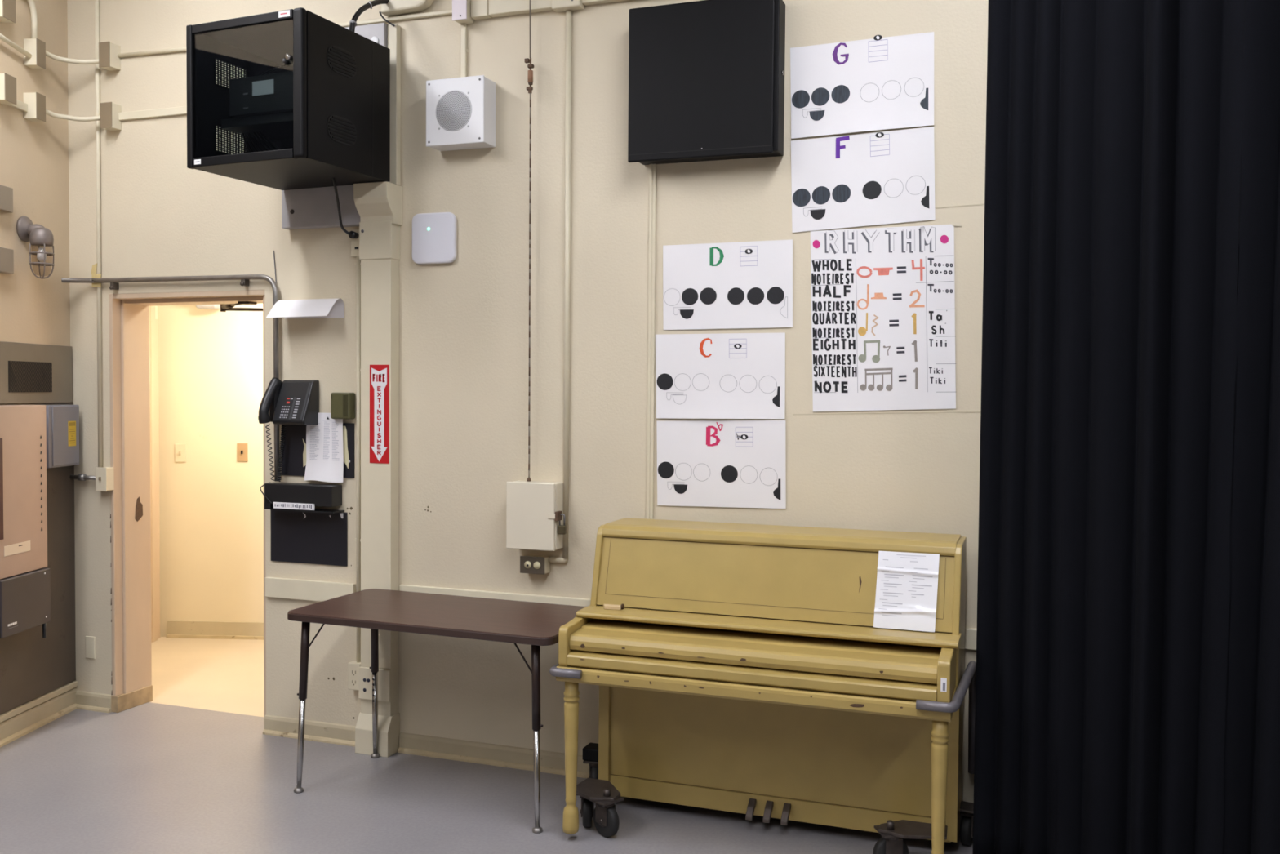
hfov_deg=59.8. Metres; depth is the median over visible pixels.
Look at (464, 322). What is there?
wall
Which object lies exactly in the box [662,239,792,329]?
poster
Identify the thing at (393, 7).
surface raceway
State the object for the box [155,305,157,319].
wall
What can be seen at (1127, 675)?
stage curtain
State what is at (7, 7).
junction box
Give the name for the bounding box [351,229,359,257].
wall outlet
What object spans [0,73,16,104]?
junction box
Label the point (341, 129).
vent
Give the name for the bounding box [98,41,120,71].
junction box
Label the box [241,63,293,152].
cable bundle
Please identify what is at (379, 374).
fire extinguisher sign
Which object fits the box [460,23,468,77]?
surface raceway
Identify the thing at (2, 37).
conduit
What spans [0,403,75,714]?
wall panel
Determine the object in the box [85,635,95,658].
blank cover plate
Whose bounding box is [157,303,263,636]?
wall
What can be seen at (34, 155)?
wall
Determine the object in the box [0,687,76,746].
baseboard
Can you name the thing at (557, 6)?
junction box
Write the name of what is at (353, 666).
wall outlet
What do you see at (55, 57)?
conduit
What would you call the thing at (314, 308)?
paper
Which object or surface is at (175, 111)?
surface raceway
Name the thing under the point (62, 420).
switch box
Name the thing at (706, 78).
speaker
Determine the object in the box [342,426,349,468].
paper
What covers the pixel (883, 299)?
chart
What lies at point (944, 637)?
lid
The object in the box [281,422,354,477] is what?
bulletin board
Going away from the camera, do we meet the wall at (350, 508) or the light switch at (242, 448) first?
the wall at (350, 508)
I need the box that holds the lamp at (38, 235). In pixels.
[16,216,54,279]
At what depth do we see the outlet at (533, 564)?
4.83 m
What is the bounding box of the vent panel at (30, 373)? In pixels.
[0,341,72,404]
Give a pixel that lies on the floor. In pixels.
(148, 777)
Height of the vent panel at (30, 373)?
0.290 m
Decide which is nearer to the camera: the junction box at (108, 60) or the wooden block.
the wooden block
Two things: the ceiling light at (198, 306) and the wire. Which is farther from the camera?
the ceiling light at (198, 306)
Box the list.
[303,412,343,482]
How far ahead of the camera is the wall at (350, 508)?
5.21 m
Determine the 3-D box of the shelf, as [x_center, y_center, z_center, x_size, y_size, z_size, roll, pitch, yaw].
[-1.498,-1.315,4.852,0.580,0.040,0.280,1,2,23]
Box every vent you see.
[8,360,52,391]
[327,45,356,77]
[327,115,356,145]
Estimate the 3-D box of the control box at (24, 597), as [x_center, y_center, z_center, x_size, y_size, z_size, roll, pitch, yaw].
[-2.922,0.853,4.937,0.140,0.327,0.826,1,2,3]
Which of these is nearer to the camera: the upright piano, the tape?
the upright piano
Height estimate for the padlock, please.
0.088 m
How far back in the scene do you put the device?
4.74 m
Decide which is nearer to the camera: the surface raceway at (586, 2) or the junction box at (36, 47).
the surface raceway at (586, 2)
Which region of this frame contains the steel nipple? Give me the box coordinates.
[69,474,95,480]
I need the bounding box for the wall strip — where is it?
[387,24,400,186]
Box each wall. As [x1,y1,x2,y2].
[0,0,71,404]
[66,0,988,802]
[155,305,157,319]
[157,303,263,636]
[328,506,431,718]
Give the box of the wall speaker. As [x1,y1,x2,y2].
[426,75,496,151]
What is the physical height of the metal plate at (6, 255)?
0.114 m
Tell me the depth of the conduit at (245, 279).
5.35 m
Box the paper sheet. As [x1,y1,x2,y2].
[873,551,939,631]
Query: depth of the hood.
5.33 m
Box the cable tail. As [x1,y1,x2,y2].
[378,11,395,26]
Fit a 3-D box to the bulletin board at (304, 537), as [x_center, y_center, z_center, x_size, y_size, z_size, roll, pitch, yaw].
[-1.576,0.523,5.293,0.430,0.252,0.008,1,2,20]
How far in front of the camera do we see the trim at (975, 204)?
4.25 m
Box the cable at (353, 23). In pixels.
[349,0,389,32]
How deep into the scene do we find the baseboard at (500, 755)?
4.99 m
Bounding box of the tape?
[90,263,101,287]
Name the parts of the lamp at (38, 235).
bulb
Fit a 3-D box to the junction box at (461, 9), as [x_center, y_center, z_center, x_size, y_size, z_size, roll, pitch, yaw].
[-0.776,-1.870,4.895,0.072,0.182,0.080,1,2,20]
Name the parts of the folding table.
leg, leg, leg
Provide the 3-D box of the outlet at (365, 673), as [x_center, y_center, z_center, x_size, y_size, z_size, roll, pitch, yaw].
[-1.217,1.179,5.105,0.166,0.148,0.016,1,2,20]
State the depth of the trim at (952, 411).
4.35 m
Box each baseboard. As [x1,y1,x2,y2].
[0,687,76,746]
[75,689,111,712]
[165,620,263,639]
[262,714,355,746]
[397,731,589,777]
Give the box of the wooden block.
[603,603,624,609]
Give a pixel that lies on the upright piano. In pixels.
(743, 668)
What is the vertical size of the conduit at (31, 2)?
0.234 m
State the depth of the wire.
5.31 m
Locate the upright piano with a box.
[549,517,976,853]
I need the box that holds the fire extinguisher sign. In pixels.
[369,364,389,463]
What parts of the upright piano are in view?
leg, caster plate, panel, panel, lid, caster plate, leg, panel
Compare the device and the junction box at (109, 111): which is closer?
the device
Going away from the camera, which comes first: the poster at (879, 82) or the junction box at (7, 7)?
the poster at (879, 82)
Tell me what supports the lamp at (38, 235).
attached to the wall at (34, 155)
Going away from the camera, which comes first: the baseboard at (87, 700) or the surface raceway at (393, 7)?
the surface raceway at (393, 7)
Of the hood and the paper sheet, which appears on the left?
the hood
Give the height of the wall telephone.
0.495 m
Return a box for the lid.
[576,604,961,648]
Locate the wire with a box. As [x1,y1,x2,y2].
[273,250,276,284]
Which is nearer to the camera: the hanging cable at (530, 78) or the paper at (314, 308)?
the hanging cable at (530, 78)
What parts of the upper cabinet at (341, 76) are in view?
door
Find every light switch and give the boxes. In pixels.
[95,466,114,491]
[174,444,186,462]
[236,443,248,461]
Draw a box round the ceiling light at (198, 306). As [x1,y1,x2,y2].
[195,304,220,309]
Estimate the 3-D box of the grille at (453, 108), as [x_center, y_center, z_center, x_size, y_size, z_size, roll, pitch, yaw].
[-0.809,-1.373,4.834,0.177,0.177,0.002,1,2,20]
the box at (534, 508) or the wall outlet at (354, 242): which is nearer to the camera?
the box at (534, 508)
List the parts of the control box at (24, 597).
lever rod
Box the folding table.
[287,588,586,833]
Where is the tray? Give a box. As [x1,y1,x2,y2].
[259,481,344,513]
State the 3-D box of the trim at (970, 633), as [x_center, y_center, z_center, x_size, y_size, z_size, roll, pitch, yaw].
[0.233,0.792,4.643,2.843,0.081,0.018,1,2,20]
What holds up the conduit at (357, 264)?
attached to the wall at (464, 322)
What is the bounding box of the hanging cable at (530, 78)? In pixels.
[524,0,533,481]
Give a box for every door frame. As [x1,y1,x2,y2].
[109,289,266,716]
[149,306,159,642]
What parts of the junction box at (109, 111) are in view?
plate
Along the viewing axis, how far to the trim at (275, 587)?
5.29 m
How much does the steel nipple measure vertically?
0.034 m
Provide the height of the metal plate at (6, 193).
0.114 m
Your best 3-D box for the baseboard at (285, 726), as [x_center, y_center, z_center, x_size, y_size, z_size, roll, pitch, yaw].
[-1.553,1.447,5.303,0.575,0.088,0.027,1,2,20]
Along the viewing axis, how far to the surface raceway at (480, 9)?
4.83 m
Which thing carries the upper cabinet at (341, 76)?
attached to the wall at (464, 322)
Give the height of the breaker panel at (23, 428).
0.778 m
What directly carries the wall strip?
attached to the wall at (464, 322)
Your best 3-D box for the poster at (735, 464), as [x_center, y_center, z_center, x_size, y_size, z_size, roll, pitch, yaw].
[0.330,0.152,4.593,0.555,0.368,0.004,1,2,20]
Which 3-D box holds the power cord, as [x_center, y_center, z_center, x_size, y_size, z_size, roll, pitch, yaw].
[-1.347,-0.984,5.021,0.058,0.243,0.241,1,2,11]
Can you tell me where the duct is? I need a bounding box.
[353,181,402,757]
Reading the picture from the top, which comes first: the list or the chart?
the chart
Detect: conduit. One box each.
[0,33,31,57]
[26,0,37,39]
[45,50,98,64]
[45,109,100,121]
[61,274,279,481]
[94,0,102,466]
[117,47,186,57]
[355,256,360,662]
[548,9,571,563]
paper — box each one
[266,298,344,319]
[302,439,306,466]
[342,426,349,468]
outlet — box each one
[347,660,360,689]
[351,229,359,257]
[358,666,391,702]
[520,554,550,574]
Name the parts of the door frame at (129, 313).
strike plate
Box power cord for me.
[332,177,359,238]
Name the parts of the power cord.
cord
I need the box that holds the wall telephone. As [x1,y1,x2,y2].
[257,377,319,481]
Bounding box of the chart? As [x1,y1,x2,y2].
[810,222,960,411]
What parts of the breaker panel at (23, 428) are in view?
panel door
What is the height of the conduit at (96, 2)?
2.988 m
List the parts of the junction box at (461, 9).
plate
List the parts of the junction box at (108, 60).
plate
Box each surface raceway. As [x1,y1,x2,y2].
[6,99,27,111]
[119,106,186,120]
[336,9,452,27]
[380,0,434,16]
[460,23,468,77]
[471,0,553,20]
[582,0,630,5]
[646,164,656,519]
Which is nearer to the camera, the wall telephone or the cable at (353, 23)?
the cable at (353, 23)
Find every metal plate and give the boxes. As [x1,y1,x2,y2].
[0,184,13,213]
[0,247,13,274]
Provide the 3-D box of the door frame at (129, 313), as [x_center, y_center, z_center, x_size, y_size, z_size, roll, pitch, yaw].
[-2.224,0.401,5.647,0.960,2.146,0.240,1,2,20]
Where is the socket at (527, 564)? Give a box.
[524,560,540,568]
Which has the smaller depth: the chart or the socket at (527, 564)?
the chart
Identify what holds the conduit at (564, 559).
attached to the wall at (464, 322)
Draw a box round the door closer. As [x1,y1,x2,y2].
[220,301,262,311]
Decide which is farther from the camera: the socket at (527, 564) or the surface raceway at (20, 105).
the surface raceway at (20, 105)
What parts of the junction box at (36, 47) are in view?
plate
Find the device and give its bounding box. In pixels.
[221,71,293,142]
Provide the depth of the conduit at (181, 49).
5.51 m
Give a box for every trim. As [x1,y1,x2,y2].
[265,577,355,601]
[399,584,976,649]
[792,411,980,415]
[934,204,984,208]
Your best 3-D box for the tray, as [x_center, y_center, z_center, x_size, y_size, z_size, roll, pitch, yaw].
[-1.597,0.330,5.247,0.413,0.129,0.098,1,2,20]
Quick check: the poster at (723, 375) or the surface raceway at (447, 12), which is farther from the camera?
the surface raceway at (447, 12)
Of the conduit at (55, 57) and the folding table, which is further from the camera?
the conduit at (55, 57)
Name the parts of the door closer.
fore arm, arm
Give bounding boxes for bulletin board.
[271,510,347,565]
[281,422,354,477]
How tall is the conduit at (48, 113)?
0.043 m
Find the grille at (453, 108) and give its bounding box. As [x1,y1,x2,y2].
[435,90,471,131]
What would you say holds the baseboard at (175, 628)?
attached to the wall at (211, 361)
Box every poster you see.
[655,332,785,418]
[656,420,786,508]
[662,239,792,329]
[790,31,933,138]
[791,126,935,232]
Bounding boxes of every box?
[0,0,15,23]
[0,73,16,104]
[0,568,50,638]
[23,38,45,69]
[23,92,45,121]
[45,404,79,468]
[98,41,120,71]
[100,102,121,131]
[452,0,474,24]
[506,480,563,551]
[551,0,584,13]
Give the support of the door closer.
attached to the door frame at (129, 313)
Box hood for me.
[26,224,53,246]
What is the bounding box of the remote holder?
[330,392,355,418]
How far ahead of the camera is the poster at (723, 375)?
4.58 m
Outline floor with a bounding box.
[0,636,973,853]
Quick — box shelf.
[221,111,293,142]
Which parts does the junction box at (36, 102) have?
plate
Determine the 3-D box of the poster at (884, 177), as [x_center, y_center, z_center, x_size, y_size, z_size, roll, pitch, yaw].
[0.869,-0.965,4.364,0.566,0.382,0.003,1,2,20]
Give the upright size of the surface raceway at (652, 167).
1.850 m
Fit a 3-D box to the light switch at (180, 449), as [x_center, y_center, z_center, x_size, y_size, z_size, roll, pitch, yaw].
[-3.060,0.173,7.405,0.072,0.120,0.018,1,2,3]
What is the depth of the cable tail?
5.01 m
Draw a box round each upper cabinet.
[186,7,390,229]
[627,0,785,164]
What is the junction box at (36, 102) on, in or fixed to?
attached to the wall at (34, 155)
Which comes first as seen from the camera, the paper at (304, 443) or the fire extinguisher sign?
the fire extinguisher sign
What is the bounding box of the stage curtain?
[972,0,1279,853]
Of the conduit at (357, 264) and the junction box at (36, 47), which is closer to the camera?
the conduit at (357, 264)
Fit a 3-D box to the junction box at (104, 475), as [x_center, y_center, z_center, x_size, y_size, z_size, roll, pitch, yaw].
[-2.729,0.265,5.671,0.071,0.122,0.066,1,2,20]
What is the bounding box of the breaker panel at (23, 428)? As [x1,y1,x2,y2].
[0,404,47,579]
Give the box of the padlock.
[557,513,566,534]

